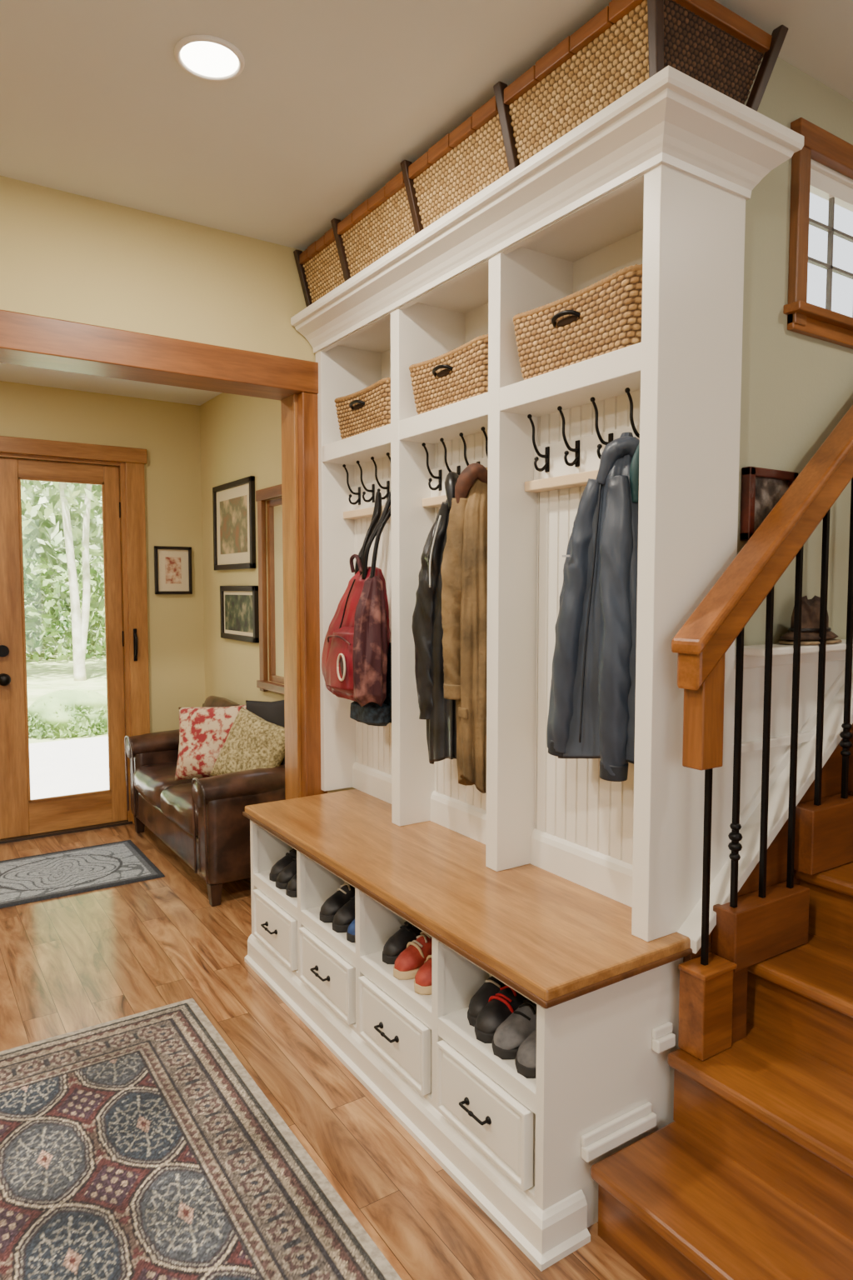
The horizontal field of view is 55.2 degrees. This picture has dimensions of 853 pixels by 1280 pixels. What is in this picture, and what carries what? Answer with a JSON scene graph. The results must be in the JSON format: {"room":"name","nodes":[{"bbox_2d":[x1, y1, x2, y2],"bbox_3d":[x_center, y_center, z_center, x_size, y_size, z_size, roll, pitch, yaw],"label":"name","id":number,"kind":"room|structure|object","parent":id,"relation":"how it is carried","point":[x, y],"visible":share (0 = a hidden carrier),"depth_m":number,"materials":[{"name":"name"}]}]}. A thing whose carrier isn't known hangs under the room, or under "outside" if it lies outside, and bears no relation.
{"room":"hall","nodes":[
{"label":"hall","id":0,"kind":"room"},
{"bbox_2d":[0,380,204,733],"bbox_3d":[-3.121,-0.105,3.963,4.350,2.500,0.150,-2,4,-33],"label":"wall","id":1,"kind":"structure","parent":0,"point":[169,432],"depth_m":4.86,"materials":[{"name":"beige paint"}]},
{"bbox_2d":[0,457,137,839],"bbox_3d":[-2.048,0.047,4.606,0.786,2.085,0.181,-2,4,-28],"label":"door","id":2,"kind":"structure","parent":1,"relation":"in","point":[26,468],"depth_m":4.52,"materials":[{"name":"brown wood"}]},
{"bbox_2d":[0,645,9,656],"bbox_3d":[-2.309,0.060,4.441,0.064,0.064,0.024,-2,4,-33],"label":"deadbolt","id":3,"kind":"object","parent":2,"relation":"attached to","point":[4,651],"visible":1,"depth_m":4.43,"materials":[{"name":"black metal"}]},
{"bbox_2d":[18,477,30,802],"bbox_3d":[-2.224,0.011,4.511,0.012,1.800,0.016,-2,4,-33],"label":"bead","id":4,"kind":"object","parent":2,"relation":"attached to","point":[19,480],"visible":1,"depth_m":4.50,"materials":[{"name":"brown wood"}]},
{"bbox_2d":[19,477,104,484],"bbox_3d":[-2.043,-0.889,4.573,0.445,0.012,0.016,-2,4,-33],"label":"bead","id":5,"kind":"object","parent":2,"relation":"attached to","point":[21,478],"visible":1,"depth_m":4.56,"materials":[{"name":"brown wood"}]},
{"bbox_2d":[101,482,111,790],"bbox_3d":[-1.863,-0.005,4.749,0.012,1.800,0.016,-2,4,-33],"label":"bead","id":6,"kind":"object","parent":2,"relation":"attached to","point":[102,485],"visible":1,"depth_m":4.74,"materials":[{"name":"brown wood"}]},
{"bbox_2d":[133,628,137,660],"bbox_3d":[-1.706,0.028,4.779,0.020,0.190,0.010,-2,4,-33],"label":"plate","id":7,"kind":"object","parent":2,"relation":"attached to","point":[134,629],"visible":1,"depth_m":4.77,"materials":[{"name":"black metal"}]},
{"bbox_2d":[0,435,147,823],"bbox_3d":[-2.109,0.001,4.615,1.030,2.205,0.188,-2,4,-33],"label":"door frame","id":8,"kind":"structure","parent":1,"relation":"attached to","point":[14,445],"depth_m":4.65,"materials":[{"name":"brown wood"}]},
{"bbox_2d":[119,502,120,517],"bbox_3d":[-1.782,-0.756,4.747,0.014,0.090,0.014,-2,4,-33],"label":"hinge","id":9,"kind":"object","parent":1,"relation":"attached to","point":[119,502],"visible":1,"depth_m":4.74,"materials":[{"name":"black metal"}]},
{"bbox_2d":[122,630,124,646],"bbox_3d":[-1.782,-0.008,4.795,0.014,0.090,0.014,-2,4,-33],"label":"hinge","id":10,"kind":"object","parent":1,"relation":"attached to","point":[122,631],"visible":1,"depth_m":4.79,"materials":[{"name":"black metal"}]},
{"bbox_2d":[125,462,149,824],"bbox_3d":[-2.068,0.047,4.561,0.995,2.120,0.028,-2,4,-33],"label":"trim","id":11,"kind":"structure","parent":1,"relation":"attached to","point":[134,472],"depth_m":4.77,"materials":[{"name":"brown wood"}]},
{"bbox_2d":[154,545,192,594],"bbox_3d":[-1.520,-0.417,4.895,0.220,0.285,0.024,-2,4,-33],"label":"framed picture","id":12,"kind":"object","parent":1,"relation":"attached to","point":[172,565],"visible":1,"depth_m":4.89},
{"bbox_2d":[165,556,181,583],"bbox_3d":[-1.520,-0.418,4.896,0.094,0.159,0.004,-2,4,-33],"label":"print","id":13,"kind":"object","parent":12,"relation":"attached to","point":[172,564],"depth_m":4.89},
{"bbox_2d":[0,362,221,405],"bbox_3d":[-2.602,-1.354,3.139,4.400,0.100,1.960,-2,4,-33],"label":"ceiling","id":14,"kind":"structure","parent":0,"point":[8,372],"depth_m":4.43,"materials":[{"name":"paint"}]},
{"bbox_2d":[0,175,315,361],"bbox_3d":[-2.154,-1.225,2.147,4.050,0.430,0.140,-2,4,-33],"label":"wall","id":15,"kind":"structure","parent":0,"point":[66,256],"depth_m":2.83,"materials":[{"name":"beige paint"}]},
{"bbox_2d":[200,392,284,704],"bbox_3d":[-0.812,-0.126,4.293,0.130,2.500,1.840,-2,4,-33],"label":"wall","id":16,"kind":"structure","parent":0,"point":[241,435],"depth_m":4.50,"materials":[{"name":"beige paint"}]},
{"bbox_2d":[212,475,255,569],"bbox_3d":[-1.069,-0.631,4.510,0.024,0.480,0.600,-2,4,-33],"label":"framed picture","id":17,"kind":"object","parent":16,"relation":"attached to","point":[233,502],"visible":1,"depth_m":4.48},
{"bbox_2d":[220,495,247,554],"bbox_3d":[-1.069,-0.631,4.511,0.004,0.300,0.420,-2,4,-33],"label":"print","id":18,"kind":"object","parent":17,"relation":"attached to","point":[233,508],"depth_m":4.50},
{"bbox_2d":[220,585,259,643],"bbox_3d":[-1.034,-0.148,4.487,0.024,0.300,0.530,-2,4,-33],"label":"framed picture","id":19,"kind":"object","parent":16,"relation":"attached to","point":[239,610],"visible":0.98,"depth_m":4.46},
{"bbox_2d":[225,594,253,633],"bbox_3d":[-1.033,-0.148,4.487,0.004,0.200,0.430,-2,4,-33],"label":"print","id":20,"kind":"object","parent":19,"relation":"on","point":[238,607],"depth_m":4.48},
{"bbox_2d":[255,484,284,694],"bbox_3d":[-0.711,-0.236,3.980,0.037,1.030,0.570,-2,4,-33],"label":"window frame","id":21,"kind":"structure","parent":16,"relation":"attached to","point":[261,504],"depth_m":4.17,"materials":[{"name":"brown wood"}]},
{"bbox_2d":[266,497,284,684],"bbox_3d":[-0.689,-0.238,4.013,0.025,0.920,0.410,-2,4,-33],"label":"window","id":22,"kind":"structure","parent":16,"relation":"in","point":[270,510],"depth_m":4.16,"materials":[{"name":"brown wood"}]},
{"bbox_2d":[280,394,301,799],"bbox_3d":[-0.516,0.109,3.333,0.088,2.155,0.130,-2,4,-33],"label":"door frame post","id":23,"kind":"object","parent":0,"point":[288,405],"depth_m":3.28,"materials":[{"name":"brown wood"}]},
{"bbox_2d":[0,823,646,1279],"bbox_3d":[-0.262,1.363,1.397,6.200,0.100,7.470,-2,4,-33],"label":"floor","id":24,"kind":"structure","parent":0,"point":[72,962],"depth_m":2.65,"materials":[{"name":"brown wood"}]},
{"bbox_2d":[0,820,132,844],"bbox_3d":[-2.113,1.093,4.706,0.765,0.014,0.170,-2,4,-33],"label":"threshold","id":25,"kind":"object","parent":24,"relation":"on","point":[126,822],"visible":0.56,"depth_m":4.65,"materials":[{"name":"brown wood"}]},
{"bbox_2d":[28,791,112,834],"bbox_3d":[-2.055,0.992,4.711,0.445,0.185,0.045,-2,4,-33],"label":"rail","id":26,"kind":"object","parent":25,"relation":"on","point":[52,815],"visible":0.96,"depth_m":4.69,"materials":[{"name":"brown wood"}]},
{"bbox_2d":[28,790,111,802],"bbox_3d":[-2.043,0.895,4.687,0.445,0.012,0.016,-2,4,-33],"label":"bead","id":27,"kind":"object","parent":26,"relation":"on","point":[102,791],"visible":1,"depth_m":4.68,"materials":[{"name":"brown wood"}]},
{"bbox_2d":[0,840,164,908],"bbox_3d":[-1.837,1.141,3.979,0.925,0.010,0.670,-2,4,-33],"label":"door mat","id":28,"kind":"object","parent":24,"relation":"on","point":[29,879],"visible":1,"depth_m":3.99,"materials":[{"name":"grey fabric"}]},
{"bbox_2d":[0,998,401,1279],"bbox_3d":[-0.877,1.313,1.298,1.768,0.011,2.388,-2,4,-33],"label":"patterned area rug","id":29,"kind":"object","parent":24,"relation":"on","point":[140,1146],"visible":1,"depth_m":1.94,"materials":[{"name":"fabric"}]},
{"bbox_2d":[124,695,285,906],"bbox_3d":[-1.135,0.739,4.229,0.521,0.782,1.409,-2,4,-33],"label":"leather loveseat","id":30,"kind":"object","parent":24,"relation":"on","point":[202,820],"visible":0.59,"depth_m":3.69,"materials":[{"name":"brown leather"}]},
{"bbox_2d":[133,761,209,809],"bbox_3d":[-1.331,0.782,4.440,0.422,0.177,0.530,-2,4,-33],"label":"seat cushion","id":31,"kind":"object","parent":30,"relation":"on","point":[150,778],"depth_m":4.33,"materials":[{"name":"brown leather"}]},
{"bbox_2d":[160,782,198,836],"bbox_3d":[-1.034,0.810,3.990,0.422,0.177,0.530,-2,4,-33],"label":"seat cushion","id":32,"kind":"object","parent":30,"relation":"on","point":[178,809],"depth_m":3.86,"materials":[{"name":"brown leather"}]},
{"bbox_2d":[175,705,245,779],"bbox_3d":[-1.011,0.504,4.083,0.524,0.384,0.208,0,4,6],"label":"floral pillow","id":33,"kind":"object","parent":30,"relation":"on","point":[203,732],"visible":0.52,"depth_m":4.04,"materials":[{"name":"red fabric"}]},
{"bbox_2d":[204,695,239,707],"bbox_3d":[-1.135,0.526,4.553,0.115,0.398,0.520,-2,4,-33],"label":"cushion","id":34,"kind":"object","parent":30,"relation":"on","point":[211,701],"depth_m":4.56,"materials":[{"name":"brown leather"}]},
{"bbox_2d":[210,706,284,775],"bbox_3d":[-0.812,0.531,3.821,0.414,0.417,0.183,1,4,19],"label":"pillow","id":35,"kind":"object","parent":30,"relation":"on","point":[252,742],"visible":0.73,"depth_m":3.77,"materials":[{"name":"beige fabric"}]},
{"bbox_2d":[245,700,284,764],"bbox_3d":[-0.740,0.471,3.888,0.333,0.404,0.108,2,4,23],"label":"pillow","id":36,"kind":"object","parent":30,"relation":"on","point":[271,712],"visible":0.21,"depth_m":3.87,"materials":[{"name":"black fabric"}]},
{"bbox_2d":[297,391,327,797],"bbox_3d":[-0.478,0.111,3.304,0.095,2.155,0.140,-2,4,-33],"label":"door frame","id":37,"kind":"structure","parent":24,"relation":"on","point":[307,402],"depth_m":3.22,"materials":[{"name":"brown wood"}]},
{"bbox_2d":[0,309,318,400],"bbox_3d":[-2.149,-0.956,2.158,4.050,0.120,0.195,-2,4,-33],"label":"lintel beam","id":38,"kind":"structure","parent":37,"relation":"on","point":[28,340],"depth_m":2.85,"materials":[{"name":"brown wood"}]},
{"bbox_2d":[242,789,711,1271],"bbox_3d":[0.036,0.946,2.537,0.659,0.586,1.695,-2,4,-33],"label":"storage bench","id":39,"kind":"object","parent":24,"relation":"on","point":[524,1150],"visible":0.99,"depth_m":1.99,"materials":[{"name":"white paint"}]},
{"bbox_2d":[269,847,296,881],"bbox_3d":[-0.475,0.783,3.046,0.248,0.173,0.087,-4,5,-44],"label":"sneaker","id":40,"kind":"object","parent":39,"relation":"on","point":[285,861],"visible":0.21,"depth_m":2.98,"materials":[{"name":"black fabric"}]},
{"bbox_2d":[275,858,296,889],"bbox_3d":[-0.437,0.785,2.970,0.248,0.179,0.087,-3,5,-43],"label":"sneaker","id":41,"kind":"object","parent":39,"relation":"on","point":[288,872],"visible":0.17,"depth_m":2.90,"materials":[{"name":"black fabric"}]},
{"bbox_2d":[285,874,297,897],"bbox_3d":[-0.387,0.790,2.895,0.248,0.179,0.087,-3,5,-43],"label":"sneaker","id":42,"kind":"object","parent":39,"relation":"on","point":[292,889],"visible":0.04,"depth_m":2.81,"materials":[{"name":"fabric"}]},
{"bbox_2d":[319,881,354,922],"bbox_3d":[-0.244,0.806,2.691,0.091,0.173,0.258,4,5,44],"label":"sneaker","id":43,"kind":"object","parent":39,"relation":"on","point":[329,908],"visible":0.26,"depth_m":2.62,"materials":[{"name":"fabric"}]},
{"bbox_2d":[332,894,355,932],"bbox_3d":[-0.194,0.811,2.616,0.091,0.173,0.258,4,5,44],"label":"sneaker","id":44,"kind":"object","parent":39,"relation":"on","point":[343,917],"visible":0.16,"depth_m":2.53,"materials":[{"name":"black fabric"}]},
{"bbox_2d":[346,918,355,942],"bbox_3d":[-0.147,0.825,2.539,0.242,0.155,0.086,-4,5,-45],"label":"sneaker","id":45,"kind":"object","parent":39,"relation":"on","point":[351,932],"visible":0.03,"depth_m":2.46,"materials":[{"name":"fabric"}]},
{"bbox_2d":[382,920,422,964],"bbox_3d":[-0.029,0.825,2.395,0.243,0.173,0.086,-4,5,-44],"label":"sneaker","id":46,"kind":"object","parent":39,"relation":"on","point":[397,942],"visible":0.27,"depth_m":2.33,"materials":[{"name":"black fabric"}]},
{"bbox_2d":[393,931,432,979],"bbox_3d":[0.008,0.834,2.302,0.242,0.167,0.088,-3,5,-41],"label":"shoe","id":47,"kind":"object","parent":39,"relation":"on","point":[407,965],"visible":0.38,"depth_m":2.24,"materials":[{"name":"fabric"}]},
{"bbox_2d":[414,955,431,994],"bbox_3d":[0.061,0.839,2.224,0.088,0.167,0.242,4,5,44],"label":"shoe","id":48,"kind":"object","parent":39,"relation":"on","point":[422,982],"visible":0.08,"depth_m":2.15,"materials":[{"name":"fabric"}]},
{"bbox_2d":[467,975,504,1026],"bbox_3d":[0.196,0.846,2.075,0.091,0.173,0.258,3,5,39],"label":"sneaker","id":49,"kind":"object","parent":39,"relation":"on","point":[492,986],"visible":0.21,"depth_m":2.01,"materials":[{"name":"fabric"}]},
{"bbox_2d":[475,983,527,1043],"bbox_3d":[0.221,0.853,2.011,0.098,0.167,0.273,3,5,43],"label":"sneaker","id":50,"kind":"object","parent":39,"relation":"on","point":[501,1006],"visible":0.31,"depth_m":1.94,"materials":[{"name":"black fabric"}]},
{"bbox_2d":[491,998,536,1059],"bbox_3d":[0.259,0.866,1.943,0.273,0.149,0.097,-4,5,-45],"label":"sneaker","id":51,"kind":"object","parent":39,"relation":"on","point":[508,1037],"visible":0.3,"depth_m":1.87,"materials":[{"name":"grey fabric"}]},
{"bbox_2d":[515,1028,536,1078],"bbox_3d":[0.305,0.871,1.873,0.273,0.149,0.097,-4,5,-45],"label":"sneaker","id":52,"kind":"object","parent":39,"relation":"on","point":[526,1057],"visible":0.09,"depth_m":1.79,"materials":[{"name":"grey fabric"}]},
{"bbox_2d":[290,65,804,941],"bbox_3d":[0.173,-0.274,2.559,0.463,1.847,1.817,-2,4,-33],"label":"hall tree","id":53,"kind":"object","parent":39,"relation":"on","point":[661,178],"depth_m":2.21,"materials":[{"name":"white paint"}]},
{"bbox_2d":[293,227,344,307],"bbox_3d":[-0.257,-1.360,3.106,0.400,0.248,0.316,-2,4,-33],"label":"woven basket","id":54,"kind":"object","parent":53,"relation":"on","point":[319,267],"visible":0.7,"depth_m":3.02,"materials":[{"name":"wicker"}]},
{"bbox_2d":[327,787,355,793],"bbox_3d":[-0.317,-0.170,3.429,0.350,2.700,0.140,-2,4,-33],"label":"tall cabinet","id":55,"kind":"object","parent":53,"relation":"attached to","point":[347,788],"visible":0.02,"depth_m":3.37,"materials":[{"name":"beige paint"}]},
{"bbox_2d":[321,490,390,706],"bbox_3d":[-0.259,-0.162,2.949,0.234,0.765,0.433,-2,4,-33],"label":"backpack","id":56,"kind":"object","parent":53,"relation":"hanging from","point":[355,652],"visible":1,"depth_m":2.82,"materials":[{"name":"fabric"}]},
{"bbox_2d":[321,424,390,464],"bbox_3d":[-0.149,-0.715,3.035,0.274,0.063,0.526,-2,4,-33],"label":"shelf","id":57,"kind":"object","parent":53,"relation":"attached to","point":[376,442],"depth_m":2.99,"materials":[{"name":"white paint"}]},
{"bbox_2d":[334,377,390,439],"bbox_3d":[-0.148,-0.829,3.006,0.282,0.166,0.424,-2,4,-33],"label":"wicker basket","id":58,"kind":"object","parent":53,"relation":"on","point":[368,408],"visible":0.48,"depth_m":2.90,"materials":[{"name":"wicker"}]},
{"bbox_2d":[350,642,391,726],"bbox_3d":[-0.174,0.155,2.930,0.164,0.285,0.210,-2,4,-33],"label":"tote bag","id":59,"kind":"object","parent":53,"relation":"hanging from","point":[372,714],"visible":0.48,"depth_m":2.87,"materials":[{"name":"black fabric"}]},
{"bbox_2d":[330,171,415,281],"bbox_3d":[-0.042,-1.339,2.780,0.400,0.248,0.464,-2,4,-33],"label":"woven basket","id":60,"kind":"object","parent":53,"relation":"on","point":[383,222],"visible":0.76,"depth_m":2.69,"materials":[{"name":"wicker"}]},
{"bbox_2d":[411,471,459,764],"bbox_3d":[0.065,-0.063,2.579,0.156,0.935,0.215,-3,5,-36],"label":"jacket","id":61,"kind":"object","parent":53,"relation":"hanging from","point":[439,712],"visible":0.53,"depth_m":2.56,"materials":[{"name":"leather"}]},
{"bbox_2d":[399,392,488,444],"bbox_3d":[0.156,-0.685,2.574,0.274,0.063,0.484,-2,4,-33],"label":"shelf","id":62,"kind":"object","parent":53,"relation":"attached to","point":[467,417],"depth_m":2.53,"materials":[{"name":"white paint"}]},
{"bbox_2d":[409,334,488,414],"bbox_3d":[0.149,-0.802,2.556,0.282,0.171,0.443,-2,4,-33],"label":"wicker basket","id":63,"kind":"object","parent":53,"relation":"on","point":[461,373],"visible":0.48,"depth_m":2.46,"materials":[{"name":"wicker"}]},
{"bbox_2d":[400,95,509,234],"bbox_3d":[0.212,-1.315,2.397,0.400,0.248,0.454,-2,4,-33],"label":"woven basket","id":64,"kind":"object","parent":53,"relation":"on","point":[471,157],"visible":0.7,"depth_m":2.29,"materials":[{"name":"wicker"}]},
{"bbox_2d":[440,462,488,793],"bbox_3d":[0.128,-0.037,2.411,0.171,0.964,0.145,-1,4,-10],"label":"coat","id":65,"kind":"object","parent":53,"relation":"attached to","point":[464,564],"visible":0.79,"depth_m":2.37,"materials":[{"name":"brown fabric"}]},
{"bbox_2d":[500,342,641,416],"bbox_3d":[0.457,-0.656,2.118,0.274,0.063,0.511,-2,4,-33],"label":"shelf","id":66,"kind":"object","parent":53,"relation":"attached to","point":[606,377],"depth_m":2.06,"materials":[{"name":"white paint"}]},
{"bbox_2d":[513,264,642,380],"bbox_3d":[0.448,-0.781,2.104,0.282,0.186,0.469,-2,4,-33],"label":"wicker basket","id":67,"kind":"object","parent":53,"relation":"on","point":[604,317],"visible":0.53,"depth_m":2.00,"materials":[{"name":"wicker"}]},
{"bbox_2d":[546,431,639,781],"bbox_3d":[0.429,-0.088,2.022,0.161,0.835,0.294,-2,4,-33],"label":"jacket","id":68,"kind":"object","parent":53,"relation":"hanging from","point":[592,712],"visible":0.88,"depth_m":1.95,"materials":[{"name":"fabric"}]},
{"bbox_2d":[493,0,789,171],"bbox_3d":[0.501,-1.288,1.988,0.431,0.248,0.547,-2,4,-33],"label":"woven basket","id":69,"kind":"object","parent":53,"relation":"on","point":[627,42],"visible":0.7,"depth_m":1.84,"materials":[{"name":"wicker"}]},
{"bbox_2d":[590,723,852,1279],"bbox_3d":[1.560,0.369,1.861,2.209,1.824,1.105,-2,4,-33],"label":"staircase","id":70,"kind":"structure","parent":24,"relation":"on","point":[751,1177],"depth_m":1.75,"materials":[{"name":"brown wood"}]},
{"bbox_2d":[671,404,852,1060],"bbox_3d":[1.212,-0.223,2.185,1.560,2.282,0.084,-2,4,-33],"label":"stair railing","id":71,"kind":"object","parent":70,"relation":"on","point":[702,644],"visible":1,"depth_m":1.88,"materials":[{"name":"brown wood"}]},
{"bbox_2d":[0,0,852,250],"bbox_3d":[0.241,-1.382,0.455,6.200,0.100,5.640,-2,4,-33],"label":"ceiling","id":72,"kind":"structure","parent":0,"point":[327,102],"depth_m":2.13,"materials":[{"name":"paint"}]},
{"bbox_2d":[174,34,244,80],"bbox_3d":[-0.533,-1.430,2.005,0.168,0.015,0.168,-2,4,-33],"label":"recessed light","id":73,"kind":"object","parent":72,"relation":"in","point":[209,57],"visible":1,"depth_m":2.00,"materials":[{"name":"white paint"}]},
{"bbox_2d":[735,57,852,646],"bbox_3d":[1.493,-0.114,2.548,1.900,2.700,0.075,-2,4,-33],"label":"wall","id":74,"kind":"structure","parent":0,"point":[797,387],"depth_m":2.08,"materials":[{"name":"beige paint"}]},
{"bbox_2d":[677,660,852,954],"bbox_3d":[1.298,0.074,2.337,1.670,1.353,0.082,-2,4,-33],"label":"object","id":75,"kind":"structure","parent":74,"relation":"attached to","point":[753,678],"depth_m":2.10,"materials":[{"name":"white paint"}]},
{"bbox_2d":[740,466,798,540],"bbox_3d":[0.866,-0.338,2.057,0.200,0.180,0.027,-2,4,-33],"label":"framed photo","id":76,"kind":"object","parent":74,"relation":"attached to","point":[762,488],"visible":0.63,"depth_m":2.03,"materials":[{"name":"brown wood"}]},
{"bbox_2d":[754,477,789,531],"bbox_3d":[0.865,-0.338,2.059,0.156,0.136,0.004,-2,4,-33],"label":"print","id":77,"kind":"object","parent":76,"relation":"on","point":[767,491],"depth_m":2.05},
{"bbox_2d":[732,730,815,754],"bbox_3d":[0.905,0.267,2.126,0.373,0.025,0.022,-2,4,-33],"label":"chair rail","id":78,"kind":"object","parent":74,"relation":"attached to","point":[785,740],"visible":0.5,"depth_m":2.11,"materials":[{"name":"white paint"}]},
{"bbox_2d":[730,659,852,832],"bbox_3d":[1.367,-0.092,2.413,1.460,1.121,0.015,-2,4,-33],"label":"band","id":79,"kind":"object","parent":74,"relation":"attached to","point":[812,717],"visible":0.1,"depth_m":2.16,"materials":[{"name":"white paint"}]},
{"bbox_2d":[734,639,852,669],"bbox_3d":[1.064,0.034,2.166,0.685,0.055,0.094,-2,4,-33],"label":"wall shelf","id":80,"kind":"object","parent":74,"relation":"attached to","point":[782,654],"depth_m":2.05,"materials":[{"name":"white wood"}]},
{"bbox_2d":[779,639,842,644],"bbox_3d":[0.994,0.004,2.112,0.201,0.012,0.091,-2,4,-33],"label":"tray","id":81,"kind":"object","parent":80,"relation":"on","point":[828,641],"visible":0.64,"depth_m":2.06,"materials":[{"name":"wood"}]},
{"bbox_2d":[780,595,838,639],"bbox_3d":[0.990,-0.059,2.105,0.212,0.112,0.097,-2,4,-33],"label":"hat","id":82,"kind":"object","parent":81,"relation":"on","point":[810,607],"visible":0.78,"depth_m":2.07,"materials":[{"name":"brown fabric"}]},
{"bbox_2d":[783,300,852,330],"bbox_3d":[1.224,-0.851,2.258,0.741,0.022,0.055,-2,4,-33],"label":"window sill","id":83,"kind":"structure","parent":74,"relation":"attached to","point":[812,311],"depth_m":2.09,"materials":[{"name":"brown wood"}]},
{"bbox_2d":[787,117,852,326],"bbox_3d":[1.223,-1.061,2.246,0.727,0.496,0.030,-2,4,-33],"label":"window frame","id":84,"kind":"structure","parent":74,"relation":"attached to","point":[801,160],"depth_m":2.06,"materials":[{"name":"brown wood"}]},
{"bbox_2d":[787,314,852,349],"bbox_3d":[1.220,-0.822,2.266,0.711,0.040,0.020,-2,4,-33],"label":"apron","id":85,"kind":"object","parent":74,"relation":"attached to","point":[815,328],"visible":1,"depth_m":2.14,"materials":[{"name":"brown wood"}]},
{"label":"outside","id":86,"kind":"structure","parent":0,"visible":0},
{"bbox_2d":[26,645,107,743],"bbox_3d":[-9.621,0.107,23.730,50.000,0.140,39.880,-2,4,-33],"label":"lawn","id":87,"kind":"structure","parent":86,"point":[44,677],"depth_m":14.24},
{"bbox_2d":[20,480,102,680],"bbox_3d":[-5.815,-3.357,13.472,3.092,8.178,2.678,-2,4,-33],"label":"birch tree","id":88,"kind":"object","parent":87,"relation":"on","point":[79,623],"visible":0.1,"depth_m":13.59,"materials":[{"name":"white plant"}]},
{"bbox_2d":[20,480,105,662],"bbox_3d":[-8.184,-4.084,19.456,20.000,8.961,6.132,-2,4,-33],"label":"tree line","id":89,"kind":"object","parent":87,"relation":"on","point":[47,591],"visible":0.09,"depth_m":18.15,"materials":[{"name":"green plant"}]},
{"bbox_2d":[27,688,107,739],"bbox_3d":[-3.830,0.835,8.808,1.046,0.613,0.918,-2,4,-33],"label":"bush","id":90,"kind":"object","parent":87,"relation":"on","point":[70,713],"visible":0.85,"depth_m":8.52,"materials":[{"name":"green plant"}]},
{"bbox_2d":[29,735,109,799],"bbox_3d":[-2.518,1.107,6.629,6.000,0.060,3.500,-2,4,-33],"label":"porch slab","id":91,"kind":"object","parent":87,"relation":"on","point":[62,767],"visible":0.11,"depth_m":6.80,"materials":[{"name":"concrete"}]},
{"bbox_3d":[1.202,-0.879,2.290,0.535,0.030,0.023,-2,4,-33],"label":"window","id":92,"kind":"structure","parent":0,"visible":0},
{"bbox_3d":[1.202,-1.041,2.280,0.555,0.315,0.004,-2,4,-33],"label":"window","id":93,"kind":"structure","parent":92,"relation":"attached to","visible":0},
{"bbox_2d":[808,256,852,279],"bbox_3d":[1.203,-1.012,2.280,0.535,0.008,0.012,-2,4,-33],"label":"muntin","id":94,"kind":"object","parent":93,"relation":"attached to","point":[811,260],"visible":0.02,"depth_m":2.20,"materials":[{"name":"beige wood"}]},
{"bbox_2d":[809,218,852,242],"bbox_3d":[1.203,-1.110,2.274,0.535,0.008,0.012,-2,4,-33],"label":"muntin","id":95,"kind":"object","parent":93,"relation":"attached to","point":[812,222],"visible":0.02,"depth_m":2.19,"materials":[{"name":"beige wood"}]},
{"bbox_2d":[810,159,852,310],"bbox_3d":[1.194,-1.072,2.289,0.591,0.355,0.075,-2,4,-33],"label":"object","id":96,"kind":"structure","parent":93,"relation":"attached to","point":[823,186],"depth_m":2.19,"materials":[{"name":"white paint"}]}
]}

